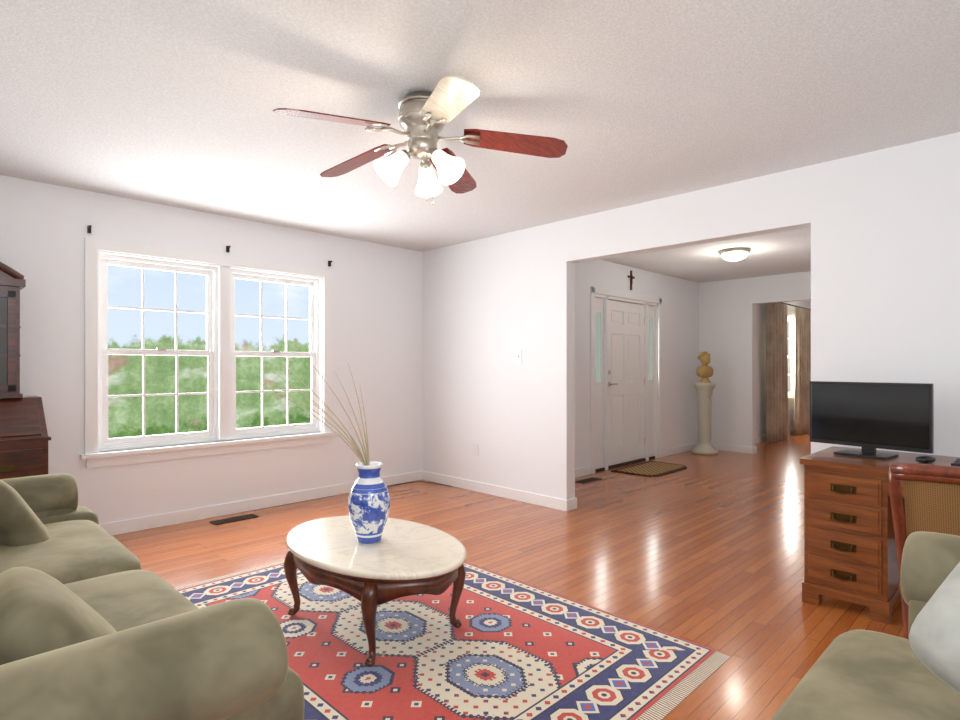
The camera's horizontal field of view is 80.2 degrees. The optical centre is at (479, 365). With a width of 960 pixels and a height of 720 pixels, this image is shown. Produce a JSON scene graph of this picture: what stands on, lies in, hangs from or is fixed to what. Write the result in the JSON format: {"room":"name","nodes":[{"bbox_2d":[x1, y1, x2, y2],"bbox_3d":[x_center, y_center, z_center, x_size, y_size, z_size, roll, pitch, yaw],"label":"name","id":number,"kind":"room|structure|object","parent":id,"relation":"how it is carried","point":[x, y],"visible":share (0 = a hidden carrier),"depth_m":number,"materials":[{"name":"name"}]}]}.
{"room":"living room","nodes":[
{"label":"living room","id":0,"kind":"room"},
{"bbox_2d":[0,175,421,523],"bbox_3d":[-2.175,-0.005,4.665,4.490,2.440,0.150,0,0,-45],"label":"wall","id":1,"kind":"structure","parent":0,"point":[376,316],"depth_m":4.56,"materials":[{"name":"white paint"}]},
{"bbox_2d":[80,237,334,467],"bbox_3d":[-2.115,-0.091,4.690,1.970,1.608,0.200,0,0,-45],"label":"window","id":2,"kind":"structure","parent":1,"relation":"in","point":[221,273],"depth_m":4.63,"materials":[{"name":"white wood"}]},
{"bbox_2d":[99,471,422,535],"bbox_3d":[-2.107,1.167,4.618,4.220,0.095,0.014,0,0,-45],"label":"baseboard","id":3,"kind":"structure","parent":1,"relation":"attached to","point":[146,522],"depth_m":4.70,"materials":[{"name":"white wood"}]},
{"bbox_2d":[0,0,959,301],"bbox_3d":[2.916,-1.275,5.620,13.300,0.100,6.300,0,0,-45],"label":"ceiling","id":4,"kind":"structure","parent":0,"point":[178,102],"depth_m":2.62,"materials":[{"name":"white paint"}]},
{"bbox_2d":[273,75,567,204],"bbox_3d":[-0.305,-0.981,2.618,1.265,0.489,1.273,0,0,-45],"label":"ceiling fan","id":5,"kind":"object","parent":4,"relation":"hanging from","point":[425,117],"visible":1,"depth_m":2.57,"materials":[{"name":"brown wood"}]},
{"bbox_2d":[719,247,750,260],"bbox_3d":[2.697,-1.170,6.037,0.310,0.110,0.310,0,0,-45],"label":"light","id":6,"kind":"object","parent":4,"relation":"attached to","point":[735,254],"visible":1,"depth_m":5.94,"materials":[{"name":"white glass"}]},
{"bbox_2d":[113,431,903,719],"bbox_3d":[2.916,1.265,5.620,13.300,0.100,6.300,0,0,-45],"label":"floor","id":7,"kind":"structure","parent":0,"point":[706,550],"depth_m":3.73,"materials":[{"name":"brown wood"}]},
{"bbox_2d":[0,262,50,478],"bbox_3d":[-3.072,0.262,3.257,0.934,1.906,0.524,0,0,-45],"label":"secretary desk","id":8,"kind":"object","parent":7,"relation":"on","point":[24,437],"visible":0.6,"depth_m":3.43,"materials":[{"name":"brown wood"}]},
{"bbox_2d":[0,473,304,719],"bbox_3d":[-1.625,0.812,1.885,2.572,0.786,1.013,0,0,45],"label":"sofa","id":9,"kind":"object","parent":7,"relation":"on","point":[97,622],"visible":1,"depth_m":1.25,"materials":[{"name":"fabric"}]},
{"bbox_2d":[210,514,258,524],"bbox_3d":[-1.942,1.211,4.510,0.340,0.008,0.120,0,0,-45],"label":"floor vent","id":10,"kind":"object","parent":7,"relation":"in","point":[250,516],"depth_m":4.49,"materials":[{"name":"brown metal"}]},
{"bbox_2d":[388,481,449,485],"bbox_3d":[-0.660,1.209,5.695,0.590,0.007,0.464,0,0,-45],"label":"cord","id":11,"kind":"object","parent":7,"relation":"on","point":[419,481],"visible":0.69,"depth_m":5.87,"materials":[{"name":"black plastic"}]},
{"bbox_2d":[175,560,729,719],"bbox_3d":[-0.404,1.211,2.654,1.660,0.008,2.440,0,0,-45],"label":"rug","id":12,"kind":"object","parent":7,"relation":"on","point":[511,649],"visible":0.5,"depth_m":2.38,"materials":[{"name":"red fabric"}]},
{"bbox_2d":[283,516,466,666],"bbox_3d":[-0.506,1.012,2.693,0.690,0.384,1.060,0,0,-45],"label":"coffee table","id":13,"kind":"object","parent":12,"relation":"on","point":[401,558],"visible":0.96,"depth_m":2.47,"materials":[{"name":"white stone"}]},
{"bbox_2d":[250,360,390,543],"bbox_3d":[-0.731,0.394,2.674,0.503,0.851,0.489,0,0,-45],"label":"vase","id":14,"kind":"object","parent":13,"relation":"on","point":[369,504],"visible":1,"depth_m":2.63,"materials":[{"name":"blue ceramic"}]},
{"bbox_2d":[575,477,600,483],"bbox_3d":[1.148,1.211,6.044,0.340,0.008,0.120,0,0,-45],"label":"floor vent","id":15,"kind":"object","parent":7,"relation":"in","point":[591,479],"depth_m":6.02,"materials":[{"name":"brown metal"}]},
{"bbox_2d":[611,461,686,475],"bbox_3d":[2.032,1.209,6.716,0.940,0.012,0.540,0,0,-45],"label":"door mat","id":16,"kind":"object","parent":7,"relation":"on","point":[652,468],"visible":1,"depth_m":6.69,"materials":[{"name":"beige wicker"}]},
{"bbox_2d":[692,351,717,454],"bbox_3d":[3.135,0.505,7.947,0.350,1.419,0.350,0,0,-25],"label":"bust","id":17,"kind":"object","parent":7,"relation":"on","point":[704,386],"visible":1,"depth_m":7.88,"materials":[{"name":"brown stone"}]},
{"bbox_2d":[770,531,959,719],"bbox_3d":[0.936,0.824,0.812,2.022,0.763,1.088,0,0,-45],"label":"sofa","id":18,"kind":"object","parent":7,"relation":"on","point":[861,675],"visible":0.94,"depth_m":1.42,"materials":[{"name":"fabric"}]},
{"bbox_2d":[909,562,959,693],"bbox_3d":[1.046,0.503,1.027,0.434,0.434,0.120,0,-25,45],"label":"pillow","id":19,"kind":"object","parent":18,"relation":"on","point":[934,637],"visible":1,"depth_m":1.11,"materials":[{"name":"fabric"}]},
{"bbox_2d":[799,446,959,623],"bbox_3d":[2.302,0.845,2.711,0.642,0.740,1.245,0,0,-45],"label":"desk","id":20,"kind":"object","parent":7,"relation":"on","point":[850,553],"visible":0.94,"depth_m":2.80,"materials":[{"name":"brown wood"}]},
{"bbox_2d":[810,381,933,459],"bbox_3d":[2.046,0.281,3.025,0.180,0.388,0.565,0,0,-37],"label":"monitor","id":21,"kind":"object","parent":20,"relation":"on","point":[868,418],"visible":1,"depth_m":3.00,"materials":[{"name":"black plastic"}]},
{"bbox_2d":[915,456,935,462],"bbox_3d":[2.188,0.459,2.799,0.105,0.032,0.062,0,0,-25],"label":"mouse","id":22,"kind":"object","parent":20,"relation":"on","point":[925,459],"visible":1,"depth_m":2.77,"materials":[{"name":"black plastic"}]},
{"bbox_2d":[951,458,959,466],"bbox_3d":[2.372,0.455,2.516,0.151,0.034,0.440,0,0,-45],"label":"keyboard","id":23,"kind":"object","parent":20,"relation":"on","point":[956,463],"visible":0.96,"depth_m":2.62,"materials":[{"name":"black plastic"}]},
{"bbox_2d":[889,463,959,638],"bbox_3d":[1.736,0.768,1.965,0.598,0.899,0.466,0,0,-45],"label":"desk chair","id":24,"kind":"object","parent":7,"relation":"on","point":[932,497],"visible":0.38,"depth_m":1.90,"materials":[{"name":"brown wood"}]},
{"bbox_2d":[575,260,698,468],"bbox_3d":[1.728,-0.005,7.013,4.350,2.440,0.150,0,0,-45],"label":"wall","id":25,"kind":"structure","parent":0,"point":[679,297],"depth_m":7.68,"materials":[{"name":"white paint"}]},
{"bbox_2d":[575,466,590,477],"bbox_3d":[0.747,1.167,5.916,1.410,0.095,0.014,0,0,-45],"label":"baseboard","id":26,"kind":"structure","parent":25,"relation":"attached to","point":[582,471],"depth_m":6.29,"materials":[{"name":"white wood"}]},
{"bbox_2d":[590,286,661,473],"bbox_3d":[1.776,0.160,7.043,1.640,2.110,0.173,0,0,-45],"label":"door","id":27,"kind":"structure","parent":25,"relation":"attached to","point":[625,378],"depth_m":7.01,"materials":[{"name":"white painted wood"},{"name":"glass"}]},
{"bbox_2d":[628,271,634,289],"bbox_3d":[1.867,-1.055,7.023,0.140,0.240,0.024,0,0,-45],"label":"cross","id":28,"kind":"object","parent":25,"relation":"attached to","point":[631,277],"visible":0.96,"depth_m":7.02,"materials":[{"name":"brown wood"}]},
{"bbox_2d":[662,442,697,456],"bbox_3d":[2.822,1.167,7.991,1.180,0.095,0.014,0,0,-45],"label":"baseboard","id":29,"kind":"structure","parent":25,"relation":"attached to","point":[675,450],"depth_m":7.92,"materials":[{"name":"white wood"}]},
{"bbox_2d":[422,132,959,499],"bbox_3d":[1.438,-0.005,4.142,0.120,2.440,5.700,0,0,-45],"label":"wall","id":30,"kind":"structure","parent":0,"point":[884,224],"depth_m":4.02,"materials":[{"name":"white paint"}]},
{"bbox_2d":[473,443,478,456],"bbox_3d":[-0.043,0.815,5.532,0.008,0.120,0.075,0,0,-45],"label":"outlet","id":31,"kind":"object","parent":30,"relation":"attached to","point":[475,446],"depth_m":5.52,"materials":[{"name":"white plastic"}]},
{"bbox_2d":[423,471,570,511],"bbox_3d":[0.063,1.167,5.423,0.014,0.095,1.884,0,0,-45],"label":"baseboard","id":32,"kind":"structure","parent":30,"relation":"attached to","point":[532,498],"depth_m":5.28,"materials":[{"name":"white wood"}]},
{"bbox_2d":[515,350,521,362],"bbox_3d":[0.344,-0.085,5.141,0.015,0.120,0.075,0,0,-45],"label":"light switch","id":33,"kind":"object","parent":30,"relation":"attached to","point":[518,356],"depth_m":5.14,"materials":[{"name":"white plastic"}]},
{"bbox_2d":[571,497,576,509],"bbox_3d":[0.543,1.167,5.118,0.034,0.095,0.774,0,0,-45],"label":"baseboard","id":34,"kind":"structure","parent":30,"relation":"attached to","point":[574,500],"depth_m":4.82,"materials":[{"name":"white wood"}]},
{"bbox_2d":[699,271,810,446],"bbox_3d":[4.903,-0.005,6.829,0.120,2.440,4.600,0,0,-45],"label":"wall","id":35,"kind":"structure","parent":0,"point":[727,325],"depth_m":8.04,"materials":[{"name":"white paint"}]},
{"bbox_2d":[712,443,754,453],"bbox_3d":[3.514,1.167,8.124,0.014,0.095,0.724,0,0,-45],"label":"baseboard","id":36,"kind":"structure","parent":35,"relation":"attached to","point":[721,447],"depth_m":8.04,"materials":[{"name":"white wood"}]},
{"bbox_2d":[755,301,810,437],"bbox_3d":[5.016,-0.005,9.735,4.150,2.440,0.150,0,0,-45],"label":"wall","id":37,"kind":"structure","parent":0,"point":[760,357],"depth_m":9.11,"materials":[{"name":"white paint"}]},
{"bbox_2d":[755,429,792,443],"bbox_3d":[5.021,1.167,9.624,4.000,0.095,0.014,0,0,-45],"label":"baseboard","id":38,"kind":"structure","parent":37,"relation":"attached to","point":[760,439],"depth_m":9.11,"materials":[{"name":"white wood"}]},
{"bbox_2d":[765,302,810,441],"bbox_3d":[5.271,0.065,9.770,2.453,2.276,0.162,0,0,-45],"label":"curtain","id":39,"kind":"object","parent":37,"relation":"hanging from","point":[776,417],"visible":0.88,"depth_m":9.45,"materials":[{"name":"fabric"}]},
{"bbox_2d":[788,312,793,402],"bbox_3d":[5.356,-0.151,10.040,1.290,1.608,0.200,0,0,-45],"label":"window","id":40,"kind":"structure","parent":37,"relation":"in","point":[790,357],"depth_m":10.41,"materials":[{"name":"white glass"}]},
{"label":"outside","id":41,"kind":"structure","parent":0,"visible":0},
{"bbox_2d":[108,265,310,437],"bbox_3d":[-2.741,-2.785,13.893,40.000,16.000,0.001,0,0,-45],"label":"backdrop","id":42,"kind":"structure","parent":41,"point":[124,371],"depth_m":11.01,"materials":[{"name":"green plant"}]}
]}

